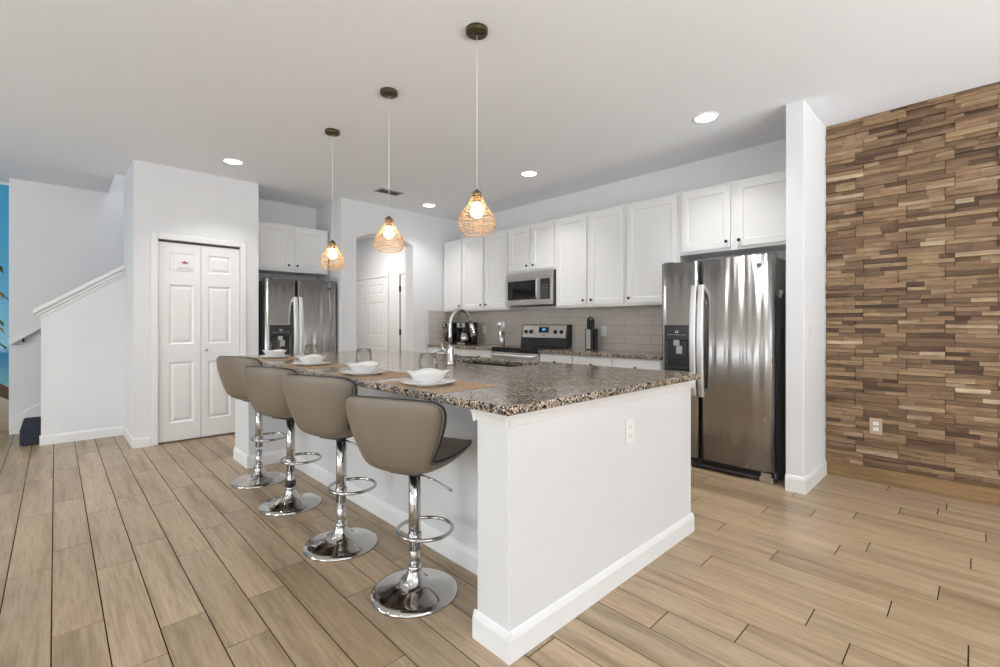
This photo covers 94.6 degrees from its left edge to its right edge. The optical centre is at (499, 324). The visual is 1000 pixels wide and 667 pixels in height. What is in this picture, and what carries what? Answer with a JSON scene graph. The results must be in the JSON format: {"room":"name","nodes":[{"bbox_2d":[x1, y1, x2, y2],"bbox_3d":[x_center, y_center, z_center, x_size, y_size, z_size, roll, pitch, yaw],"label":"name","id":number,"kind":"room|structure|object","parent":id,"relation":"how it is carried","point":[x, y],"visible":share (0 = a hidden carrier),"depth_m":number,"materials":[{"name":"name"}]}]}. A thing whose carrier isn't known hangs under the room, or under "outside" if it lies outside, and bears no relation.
{"room":"kitchen","nodes":[
{"label":"kitchen","id":0,"kind":"room"},
{"bbox_2d":[9,174,125,418],"bbox_3d":[-4.162,-1.410,6.212,3.360,5.200,0.120,0,0,-44],"label":"wall","id":1,"kind":"structure","parent":0,"point":[62,239],"depth_m":5.20,"materials":[{"name":"white paint"}]},
{"bbox_2d":[8,322,40,344],"bbox_3d":[-4.724,-0.415,5.528,1.600,1.254,0.081,0,0,-44],"label":"handrail","id":2,"kind":"object","parent":1,"relation":"attached to","point":[37,327],"visible":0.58,"depth_m":5.03,"materials":[{"name":"white paint"}]},
{"bbox_2d":[9,403,40,434],"bbox_3d":[-4.978,0.880,5.330,0.960,0.620,0.014,0,0,-44],"label":"trim","id":3,"kind":"structure","parent":1,"relation":"attached to","point":[15,423],"depth_m":5.05,"materials":[{"name":"white paint"}]},
{"bbox_2d":[41,177,125,434],"bbox_3d":[-4.275,-0.203,4.828,0.755,2.785,0.205,0,0,-44],"label":"wall","id":4,"kind":"structure","parent":0,"point":[83,341],"depth_m":4.79,"materials":[{"name":"white paint"}]},
{"bbox_2d":[33,264,124,317],"bbox_3d":[-4.365,-0.364,4.803,0.700,0.585,0.205,0,0,-44],"label":"trim","id":5,"kind":"structure","parent":4,"relation":"attached to","point":[119,272],"depth_m":4.74,"materials":[{"name":"white paint"}]},
{"bbox_2d":[39,426,149,448],"bbox_3d":[-3.633,1.141,4.876,1.765,0.098,0.798,0,0,-44],"label":"baseboard","id":6,"kind":"structure","parent":4,"relation":"attached to","point":[49,439],"depth_m":4.70,"materials":[{"name":"white paint"}]},
{"bbox_2d":[126,160,258,444],"bbox_3d":[-3.370,-0.203,5.075,1.110,2.785,0.695,0,0,-44],"label":"wall","id":7,"kind":"structure","parent":0,"point":[159,198],"depth_m":4.69,"materials":[{"name":"white paint"}]},
{"bbox_2d":[150,232,245,445],"bbox_3d":[-3.122,0.138,4.820,0.853,2.105,0.018,0,0,-44],"label":"trim","id":8,"kind":"structure","parent":7,"relation":"attached to","point":[155,236],"depth_m":4.55,"materials":[{"name":"white paint"}]},
{"bbox_2d":[158,239,238,442],"bbox_3d":[-3.136,0.159,4.835,0.729,2.026,0.071,0,0,-44],"label":"door","id":9,"kind":"structure","parent":7,"relation":"in","point":[198,310],"depth_m":4.81,"materials":[{"name":"white paint"}]},
{"bbox_2d":[174,254,193,271],"bbox_3d":[-3.241,-0.640,4.740,0.190,0.170,0.010,0,0,-44],"label":"door sign","id":10,"kind":"object","parent":9,"relation":"attached to","point":[182,262],"visible":1,"depth_m":4.73,"materials":[{"name":"white paper"}]},
{"bbox_2d":[259,199,334,281],"bbox_3d":[-2.621,-0.203,5.851,1.045,2.785,0.620,0,0,-44],"label":"wall","id":11,"kind":"structure","parent":0,"point":[320,218],"depth_m":6.05,"materials":[{"name":"white paint"}]},
{"bbox_2d":[259,221,327,276],"bbox_3d":[-2.697,-0.940,5.827,0.901,0.570,0.467,0,0,-44],"label":"upper cabinet","id":12,"kind":"object","parent":11,"relation":"attached to","point":[283,249],"visible":0.82,"depth_m":5.70,"materials":[{"name":"white paint"}]},
{"bbox_2d":[356,237,405,350],"bbox_3d":[-2.017,-0.203,8.352,0.300,2.785,3.380,0,0,-44],"label":"wall","id":13,"kind":"structure","parent":0,"point":[369,261],"depth_m":8.05,"materials":[{"name":"white paint"}]},
{"bbox_2d":[356,273,388,350],"bbox_3d":[-2.458,0.140,8.572,0.030,2.100,1.470,0,0,-44],"label":"door","id":14,"kind":"structure","parent":13,"relation":"in","point":[372,295],"depth_m":8.43,"materials":[{"name":"white paint"}]},
{"bbox_2d":[398,270,405,350],"bbox_3d":[-1.429,0.140,7.502,0.036,2.100,0.860,0,0,-44],"label":"door","id":15,"kind":"structure","parent":13,"relation":"in","point":[401,278],"depth_m":7.70,"materials":[{"name":"white paint"}]},
{"bbox_2d":[335,198,460,352],"bbox_3d":[-1.363,-0.203,6.506,1.924,2.785,0.185,0,0,-44],"label":"wall","id":16,"kind":"structure","parent":0,"point":[424,236],"depth_m":6.51,"materials":[{"name":"white paint"}]},
{"bbox_2d":[421,330,424,337],"bbox_3d":[-1.107,0.130,6.618,0.072,0.116,0.010,0,0,-44],"label":"light switch","id":17,"kind":"object","parent":16,"relation":"attached to","point":[422,331],"visible":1,"depth_m":6.62,"materials":[{"name":"white plastic"}]},
{"bbox_2d":[0,0,999,242],"bbox_3d":[-1.348,-1.720,1.756,8.700,0.250,13.800,0,0,-44],"label":"ceiling","id":18,"kind":"structure","parent":0,"point":[580,95],"depth_m":3.06,"materials":[{"name":"white paint"}]},
{"bbox_2d":[222,158,243,164],"bbox_3d":[-2.601,-1.591,4.494,0.188,0.008,0.188,0,0,-44],"label":"recessed light","id":19,"kind":"object","parent":18,"relation":"in","point":[232,161],"visible":1,"depth_m":4.49,"materials":[{"name":"white plastic"}]},
{"bbox_2d":[319,128,344,270],"bbox_3d":[-1.377,-1.024,3.790,0.205,1.140,0.207,0,0,-44],"label":"pendant light","id":20,"kind":"object","parent":18,"relation":"hanging from","point":[332,254],"visible":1,"depth_m":3.78,"materials":[{"name":"brown wicker"}]},
{"bbox_2d":[329,240,335,248],"bbox_3d":[-1.377,-0.663,3.789,0.052,0.068,0.052,0,0,-44],"label":"socket","id":21,"kind":"object","parent":20,"relation":"attached to","point":[332,243],"depth_m":3.77,"materials":[{"name":"brown metal"}]},
{"bbox_2d":[374,188,402,195],"bbox_3d":[-1.329,-1.591,5.514,0.300,0.009,0.170,0,0,-44],"label":"ceiling vent","id":22,"kind":"object","parent":18,"relation":"in","point":[381,190],"visible":1,"depth_m":5.50,"materials":[{"name":"grey metal"}]},
{"bbox_2d":[374,87,403,252],"bbox_3d":[-0.758,-1.048,3.147,0.205,1.094,0.207,0,0,-44],"label":"pendant light","id":23,"kind":"object","parent":18,"relation":"hanging from","point":[386,92],"visible":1,"depth_m":3.12,"materials":[{"name":"brown wicker"}]},
{"bbox_2d":[385,216,392,225],"bbox_3d":[-0.758,-0.709,3.146,0.052,0.068,0.052,0,0,-44],"label":"socket","id":24,"kind":"object","parent":23,"relation":"attached to","point":[388,220],"depth_m":3.13,"materials":[{"name":"brown metal"}]},
{"bbox_2d":[422,203,435,206],"bbox_3d":[-0.945,-1.591,6.134,0.188,0.008,0.188,0,0,-44],"label":"recessed light","id":25,"kind":"object","parent":18,"relation":"in","point":[425,204],"visible":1,"depth_m":6.14,"materials":[{"name":"white plastic"}]},
{"bbox_2d":[458,22,495,236],"bbox_3d":[-0.124,-1.042,2.488,0.205,1.106,0.207,0,0,-44],"label":"pendant light","id":26,"kind":"object","parent":18,"relation":"hanging from","point":[476,30],"visible":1,"depth_m":2.46,"materials":[{"name":"beige wicker"}]},
{"bbox_2d":[472,189,480,202],"bbox_3d":[-0.124,-0.697,2.487,0.052,0.068,0.052,0,0,-44],"label":"socket","id":27,"kind":"object","parent":26,"relation":"attached to","point":[476,195],"depth_m":2.47,"materials":[{"name":"brown metal"}]},
{"bbox_2d":[520,171,537,176],"bbox_3d":[0.305,-1.591,4.853,0.188,0.008,0.188,0,0,-44],"label":"recessed light","id":28,"kind":"object","parent":18,"relation":"in","point":[524,173],"visible":1,"depth_m":4.84,"materials":[{"name":"white plastic"}]},
{"bbox_2d":[693,112,718,122],"bbox_3d":[1.580,-1.591,3.539,0.188,0.008,0.188,0,0,-44],"label":"recessed light","id":29,"kind":"object","parent":18,"relation":"in","point":[705,117],"visible":1,"depth_m":3.54,"materials":[{"name":"white plastic"}]},
{"bbox_2d":[0,431,999,666],"bbox_3d":[-1.348,1.215,1.756,8.700,0.050,13.800,0,0,-44],"label":"floor","id":30,"kind":"structure","parent":0,"point":[113,553],"depth_m":2.16,"materials":[{"name":"brown wood"}]},
{"bbox_2d":[19,416,40,445],"bbox_3d":[-4.154,0.385,5.563,2.250,1.610,0.794,0,0,-44],"label":"stairs","id":31,"kind":"structure","parent":30,"relation":"on","point":[30,430],"depth_m":4.57,"materials":[{"name":"carpet"}]},
{"bbox_2d":[216,356,286,488],"bbox_3d":[-1.846,0.708,3.534,0.502,0.965,0.484,0,0,28],"label":"bar stool","id":32,"kind":"object","parent":30,"relation":"on","point":[229,368],"visible":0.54,"depth_m":3.40,"materials":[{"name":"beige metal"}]},
{"bbox_2d":[241,366,321,515],"bbox_3d":[-1.389,0.724,3.061,0.502,0.933,0.483,0,0,26],"label":"bar stool","id":33,"kind":"object","parent":30,"relation":"on","point":[263,386],"visible":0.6,"depth_m":2.92,"materials":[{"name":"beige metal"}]},
{"bbox_2d":[259,277,336,354],"bbox_3d":[-2.544,0.322,5.705,0.845,1.737,0.696,0,0,-44],"label":"refrigerator","id":34,"kind":"object","parent":30,"relation":"on","point":[296,316],"visible":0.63,"depth_m":5.42,"materials":[{"name":"grey metal"}]},
{"bbox_2d":[283,373,377,561],"bbox_3d":[-0.862,0.720,2.505,0.502,0.941,0.483,0,0,26],"label":"bar stool","id":35,"kind":"object","parent":30,"relation":"on","point":[316,403],"visible":0.8,"depth_m":2.35,"materials":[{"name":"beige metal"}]},
{"bbox_2d":[346,395,471,618],"bbox_3d":[-0.380,0.741,2.059,0.502,0.899,0.483,0,0,24],"label":"bar stool","id":36,"kind":"object","parent":30,"relation":"on","point":[392,435],"visible":1,"depth_m":1.91,"materials":[{"name":"brown leather"}]},
{"bbox_2d":[428,347,446,353],"bbox_3d":[-0.678,0.752,6.711,0.652,0.876,0.458,0,0,-44],"label":"base cabinet","id":37,"kind":"object","parent":30,"relation":"on","point":[430,349],"visible":0.12,"depth_m":6.52,"materials":[{"name":"white paint"}]},
{"bbox_2d":[453,348,468,355],"bbox_3d":[-0.361,0.752,6.382,0.652,0.876,0.453,0,0,-44],"label":"base cabinet","id":38,"kind":"object","parent":30,"relation":"on","point":[464,352],"visible":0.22,"depth_m":6.11,"materials":[{"name":"white paint"}]},
{"bbox_2d":[233,362,694,664],"bbox_3d":[-0.622,0.751,3.383,1.528,0.878,3.468,0,0,-44],"label":"kitchen island","id":39,"kind":"object","parent":30,"relation":"on","point":[551,510],"visible":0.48,"depth_m":2.05,"materials":[{"name":"white paint"}]},
{"bbox_2d":[239,350,700,415],"bbox_3d":[-0.642,0.295,3.387,1.575,0.034,3.555,0,0,-44],"label":"island countertop","id":40,"kind":"structure","parent":39,"relation":"on","point":[528,386],"depth_m":2.40,"materials":[{"name":"stone"}]},
{"bbox_2d":[252,357,298,360],"bbox_3d":[-1.877,0.277,3.831,0.330,0.002,0.470,0,0,-44],"label":"placemat","id":41,"kind":"object","parent":40,"relation":"on","point":[259,358],"visible":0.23,"depth_m":3.71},
{"bbox_2d":[259,355,289,358],"bbox_3d":[-1.874,0.265,3.834,0.218,0.022,0.218,0,0,-41],"label":"dinner plate","id":42,"kind":"object","parent":41,"relation":"on","point":[262,356],"visible":0.82,"depth_m":3.78,"materials":[{"name":"white ceramic"}]},
{"bbox_2d":[262,349,286,356],"bbox_3d":[-1.874,0.237,3.834,0.176,0.060,0.176,0,0,44],"label":"serving bowl","id":43,"kind":"object","parent":42,"relation":"on","point":[279,352],"visible":0.93,"depth_m":3.79,"materials":[{"name":"white ceramic"}]},
{"bbox_2d":[277,363,347,368],"bbox_3d":[-1.277,0.277,3.173,0.330,0.002,0.470,0,0,-44],"label":"placemat","id":44,"kind":"object","parent":40,"relation":"on","point":[329,365],"visible":0.54,"depth_m":3.06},
{"bbox_2d":[292,361,329,365],"bbox_3d":[-1.292,0.265,3.159,0.218,0.022,0.218,0,0,38],"label":"dinner plate","id":45,"kind":"object","parent":44,"relation":"on","point":[321,362],"visible":0.78,"depth_m":3.11,"materials":[{"name":"white ceramic"}]},
{"bbox_2d":[296,354,326,363],"bbox_3d":[-1.292,0.237,3.159,0.176,0.060,0.176,0,0,33],"label":"serving bowl","id":46,"kind":"object","parent":45,"relation":"on","point":[313,358],"visible":0.95,"depth_m":3.11,"materials":[{"name":"white ceramic"}]},
{"bbox_2d":[327,370,409,379],"bbox_3d":[-0.722,0.277,2.598,0.330,0.002,0.470,0,0,-44],"label":"placemat","id":47,"kind":"object","parent":40,"relation":"on","point":[388,374],"visible":0.54,"depth_m":2.52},
{"bbox_2d":[341,369,385,375],"bbox_3d":[-0.757,0.265,2.563,0.218,0.022,0.218,0,0,-38],"label":"dinner plate","id":48,"kind":"object","parent":47,"relation":"on","point":[377,371],"visible":0.73,"depth_m":2.51,"materials":[{"name":"white ceramic"}]},
{"bbox_2d":[346,361,381,372],"bbox_3d":[-0.757,0.237,2.563,0.176,0.060,0.176,0,0,-43],"label":"serving bowl","id":49,"kind":"object","parent":48,"relation":"on","point":[365,366],"visible":0.92,"depth_m":2.51,"materials":[{"name":"white ceramic"}]},
{"bbox_2d":[432,350,442,362],"bbox_3d":[-0.459,0.229,3.393,0.098,0.098,0.043,0,0,-44],"label":"soap dispenser","id":50,"kind":"object","parent":40,"relation":"on","point":[434,354],"visible":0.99,"depth_m":3.37,"materials":[{"name":"silver metal"}]},
{"bbox_2d":[380,378,496,392],"bbox_3d":[-0.294,0.277,2.155,0.330,0.002,0.470,0,0,-44],"label":"placemat","id":51,"kind":"object","parent":40,"relation":"on","point":[458,385],"visible":0.74,"depth_m":2.06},
{"bbox_2d":[400,379,455,386],"bbox_3d":[-0.330,0.265,2.120,0.218,0.022,0.218,0,0,42],"label":"dinner plate","id":52,"kind":"object","parent":51,"relation":"on","point":[411,382],"visible":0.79,"depth_m":2.08,"materials":[{"name":"white ceramic"}]},
{"bbox_2d":[406,368,449,383],"bbox_3d":[-0.330,0.237,2.120,0.176,0.060,0.176,0,0,37],"label":"serving bowl","id":53,"kind":"object","parent":52,"relation":"on","point":[425,375],"visible":0.98,"depth_m":2.07,"materials":[{"name":"white ceramic"}]},
{"bbox_2d":[441,308,475,364],"bbox_3d":[-0.294,0.079,3.300,0.261,0.398,0.118,0,0,-44],"label":"faucet","id":54,"kind":"object","parent":40,"relation":"on","point":[450,351],"visible":1,"depth_m":3.21,"materials":[{"name":"silver metal"}]},
{"bbox_2d":[470,362,514,366],"bbox_3d":[-0.073,0.402,3.474,0.392,0.176,0.792,0,0,-44],"label":"sink","id":55,"kind":"object","parent":40,"relation":"in","point":[470,362],"visible":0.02,"depth_m":3.73,"materials":[{"name":"grey metal"}]},
{"bbox_2d":[625,418,633,443],"bbox_3d":[0.616,0.503,2.186,0.072,0.116,0.009,0,0,-44],"label":"wall outlet","id":56,"kind":"object","parent":39,"relation":"attached to","point":[629,423],"visible":1,"depth_m":2.18,"materials":[{"name":"white plastic"}]},
{"bbox_2d":[469,349,491,357],"bbox_3d":[-0.044,0.752,6.054,0.652,0.876,0.456,0,0,-44],"label":"base cabinet","id":57,"kind":"object","parent":30,"relation":"on","point":[472,352],"visible":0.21,"depth_m":5.83,"materials":[{"name":"white paint"}]},
{"bbox_2d":[427,344,514,349],"bbox_3d":[-0.358,0.296,6.381,0.626,0.036,1.366,0,0,-44],"label":"countertop","id":58,"kind":"structure","parent":57,"relation":"on","point":[477,346],"depth_m":6.25,"materials":[{"name":"stone"}]},
{"bbox_2d":[443,322,462,343],"bbox_3d":[-0.711,0.120,6.799,0.259,0.315,0.200,0,0,-44],"label":"coffee maker","id":59,"kind":"object","parent":58,"relation":"on","point":[455,331],"visible":0.59,"depth_m":6.75,"materials":[{"name":"black plastic"}]},
{"bbox_2d":[457,322,477,344],"bbox_3d":[-0.478,0.120,6.558,0.259,0.315,0.200,0,0,-44],"label":"coffee maker","id":60,"kind":"object","parent":58,"relation":"on","point":[465,338],"visible":0.98,"depth_m":6.50,"materials":[{"name":"black plastic"}]},
{"bbox_2d":[498,332,504,345],"bbox_3d":[0.024,0.183,6.167,0.092,0.190,0.092,0,0,-44],"label":"utensil holder","id":61,"kind":"object","parent":58,"relation":"on","point":[501,335],"visible":1,"depth_m":6.13,"materials":[{"name":"silver metal"}]},
{"bbox_2d":[490,325,571,360],"bbox_3d":[0.360,0.593,5.591,0.676,1.195,0.762,0,0,-44],"label":"range","id":62,"kind":"object","parent":30,"relation":"on","point":[534,338],"visible":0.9,"depth_m":5.59,"materials":[{"name":"silver metal"}]},
{"bbox_2d":[492,345,569,350],"bbox_3d":[0.366,0.276,5.596,0.575,0.017,0.762,0,0,-44],"label":"cooktop","id":63,"kind":"object","parent":62,"relation":"in","point":[523,347],"depth_m":5.49,"materials":[{"name":"black glass"}]},
{"bbox_2d":[540,353,573,363],"bbox_3d":[0.809,0.752,5.171,0.652,0.876,0.455,0,0,-44],"label":"base cabinet","id":64,"kind":"object","parent":30,"relation":"on","point":[558,358],"visible":0.16,"depth_m":4.95,"materials":[{"name":"white paint"}]},
{"bbox_2d":[573,355,613,366],"bbox_3d":[1.134,0.752,4.834,0.652,0.876,0.478,0,0,-44],"label":"base cabinet","id":65,"kind":"object","parent":30,"relation":"on","point":[584,360],"visible":0.2,"depth_m":4.61,"materials":[{"name":"white paint"}]},
{"bbox_2d":[614,358,661,369],"bbox_3d":[1.474,0.752,4.481,0.652,0.876,0.498,0,0,-44],"label":"base cabinet","id":66,"kind":"object","parent":30,"relation":"on","point":[618,362],"visible":0.2,"depth_m":4.25,"materials":[{"name":"white paint"}]},
{"bbox_2d":[539,348,661,359],"bbox_3d":[1.152,0.296,4.818,0.626,0.036,1.442,0,0,-44],"label":"countertop","id":67,"kind":"structure","parent":66,"relation":"on","point":[647,355],"depth_m":4.66,"materials":[{"name":"stone"}]},
{"bbox_2d":[585,329,597,349],"bbox_3d":[1.028,0.161,5.183,0.102,0.235,0.110,0,0,-44],"label":"knife block","id":68,"kind":"object","parent":67,"relation":"on","point":[589,333],"visible":0.94,"depth_m":5.14,"materials":[{"name":"black plastic"}]},
{"bbox_2d":[595,327,597,349],"bbox_3d":[1.068,0.152,5.121,0.010,0.252,0.042,0,0,-44],"label":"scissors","id":69,"kind":"object","parent":68,"relation":"hanging from","point":[596,327],"visible":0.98,"depth_m":5.12,"materials":[{"name":"black plastic"}]},
{"bbox_2d":[662,252,785,484],"bbox_3d":[1.925,0.322,3.933,0.696,1.737,0.885,0,0,-44],"label":"refrigerator","id":70,"kind":"object","parent":30,"relation":"on","point":[724,319],"visible":0.89,"depth_m":3.64,"materials":[{"name":"grey metal"}]},
{"bbox_2d":[461,139,785,308],"bbox_3d":[1.753,-0.203,4.750,0.120,2.785,13.800,0,0,-44],"label":"wall","id":71,"kind":"structure","parent":0,"point":[768,158],"depth_m":4.82,"materials":[{"name":"white paint"}]},
{"bbox_2d":[444,239,471,311],"bbox_3d":[-0.579,-0.710,6.809,0.376,1.030,0.446,0,0,-44],"label":"upper cabinet","id":72,"kind":"object","parent":71,"relation":"attached to","point":[453,250],"visible":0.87,"depth_m":6.69,"materials":[{"name":"white paint"}]},
{"bbox_2d":[482,325,485,332],"bbox_3d":[-0.233,0.060,6.697,0.009,0.116,0.072,0,0,-44],"label":"wall outlet","id":73,"kind":"object","parent":71,"relation":"attached to","point":[483,326],"visible":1,"depth_m":6.69,"materials":[{"name":"white plastic"}]},
{"bbox_2d":[463,229,525,311],"bbox_3d":[-0.103,-0.710,6.315,0.376,1.030,0.921,0,0,-44],"label":"upper cabinet","id":74,"kind":"object","parent":71,"relation":"attached to","point":[485,258],"visible":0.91,"depth_m":6.17,"materials":[{"name":"white paint"}]},
{"bbox_2d":[509,219,555,273],"bbox_3d":[0.483,-0.936,5.708,0.376,0.577,0.764,0,0,-44],"label":"upper cabinet","id":75,"kind":"object","parent":71,"relation":"attached to","point":[532,247],"visible":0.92,"depth_m":5.56,"materials":[{"name":"white paint"}]},
{"bbox_2d":[506,269,555,306],"bbox_3d":[0.462,-0.438,5.687,0.433,0.403,0.758,0,0,-44],"label":"microwave","id":76,"kind":"object","parent":75,"relation":"attached to","point":[536,288],"visible":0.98,"depth_m":5.53,"materials":[{"name":"silver metal"}]},
{"bbox_2d":[428,306,661,351],"bbox_3d":[0.421,0.037,5.607,0.604,0.495,3.584,0,0,-44],"label":"backsplash","id":77,"kind":"structure","parent":71,"relation":"attached to","point":[627,328],"depth_m":5.49,"materials":[{"name":"tile"}]},
{"bbox_2d":[556,205,638,308],"bbox_3d":[1.065,-0.710,5.105,0.376,1.030,0.908,0,0,-44],"label":"upper cabinet","id":78,"kind":"object","parent":71,"relation":"attached to","point":[590,246],"visible":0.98,"depth_m":4.97,"materials":[{"name":"white paint"}]},
{"bbox_2d":[601,326,605,335],"bbox_3d":[1.177,0.070,5.236,0.009,0.116,0.072,0,0,-44],"label":"wall outlet","id":79,"kind":"object","parent":71,"relation":"attached to","point":[603,328],"visible":1,"depth_m":5.23,"materials":[{"name":"white plastic"}]},
{"bbox_2d":[626,193,694,306],"bbox_3d":[1.576,-0.710,4.576,0.376,1.030,0.558,0,0,-44],"label":"upper cabinet","id":80,"kind":"object","parent":71,"relation":"attached to","point":[652,225],"visible":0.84,"depth_m":4.48,"materials":[{"name":"white paint"}]},
{"bbox_2d":[680,170,785,258],"bbox_3d":[2.097,-0.932,4.029,0.386,0.585,0.950,0,0,-44],"label":"upper cabinet","id":81,"kind":"object","parent":71,"relation":"attached to","point":[744,216],"visible":0.93,"depth_m":3.94,"materials":[{"name":"white paint"}]},
{"bbox_2d":[786,99,825,476],"bbox_3d":[2.355,-0.203,3.532,0.705,2.785,0.115,0,0,-44],"label":"wall","id":82,"kind":"structure","parent":0,"point":[805,132],"depth_m":3.31,"materials":[{"name":"white paint"}]},
{"bbox_2d":[785,459,826,494],"bbox_3d":[2.330,1.131,3.498,0.648,0.118,0.128,0,0,-44],"label":"baseboard","id":83,"kind":"structure","parent":82,"relation":"attached to","point":[801,485],"depth_m":3.30,"materials":[{"name":"white paint"}]},
{"bbox_2d":[809,325,811,340],"bbox_3d":[2.264,0.060,3.357,0.072,0.116,0.010,0,0,-44],"label":"light switch","id":84,"kind":"object","parent":82,"relation":"attached to","point":[810,326],"visible":1,"depth_m":3.34,"materials":[{"name":"white plastic"}]},
{"bbox_2d":[826,81,999,506],"bbox_3d":[3.824,-0.203,2.472,0.062,2.785,3.446,0,0,-44],"label":"cladding","id":85,"kind":"object","parent":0,"point":[913,190],"visible":1,"depth_m":3.31,"materials":[{"name":"brown wood"}]},
{"bbox_2d":[869,417,882,434],"bbox_3d":[2.822,0.760,3.461,0.009,0.122,0.076,0,0,-44],"label":"wall outlet","id":86,"kind":"object","parent":85,"relation":"attached to","point":[875,424],"visible":1,"depth_m":3.46,"materials":[{"name":"beige plastic"}]},
{"bbox_3d":[-6.762,-0.203,3.945,3.750,2.785,0.230,0,0,-44],"label":"wall","id":87,"kind":"structure","parent":0,"visible":0},
{"bbox_2d":[0,184,8,431],"bbox_3d":[-6.441,-0.188,4.270,2.663,2.755,0.007,0,0,-44],"label":"mural","id":88,"kind":"object","parent":87,"relation":"attached to","point":[4,189],"visible":0.8,"depth_m":5.15,"materials":[{"name":"blue paint"}]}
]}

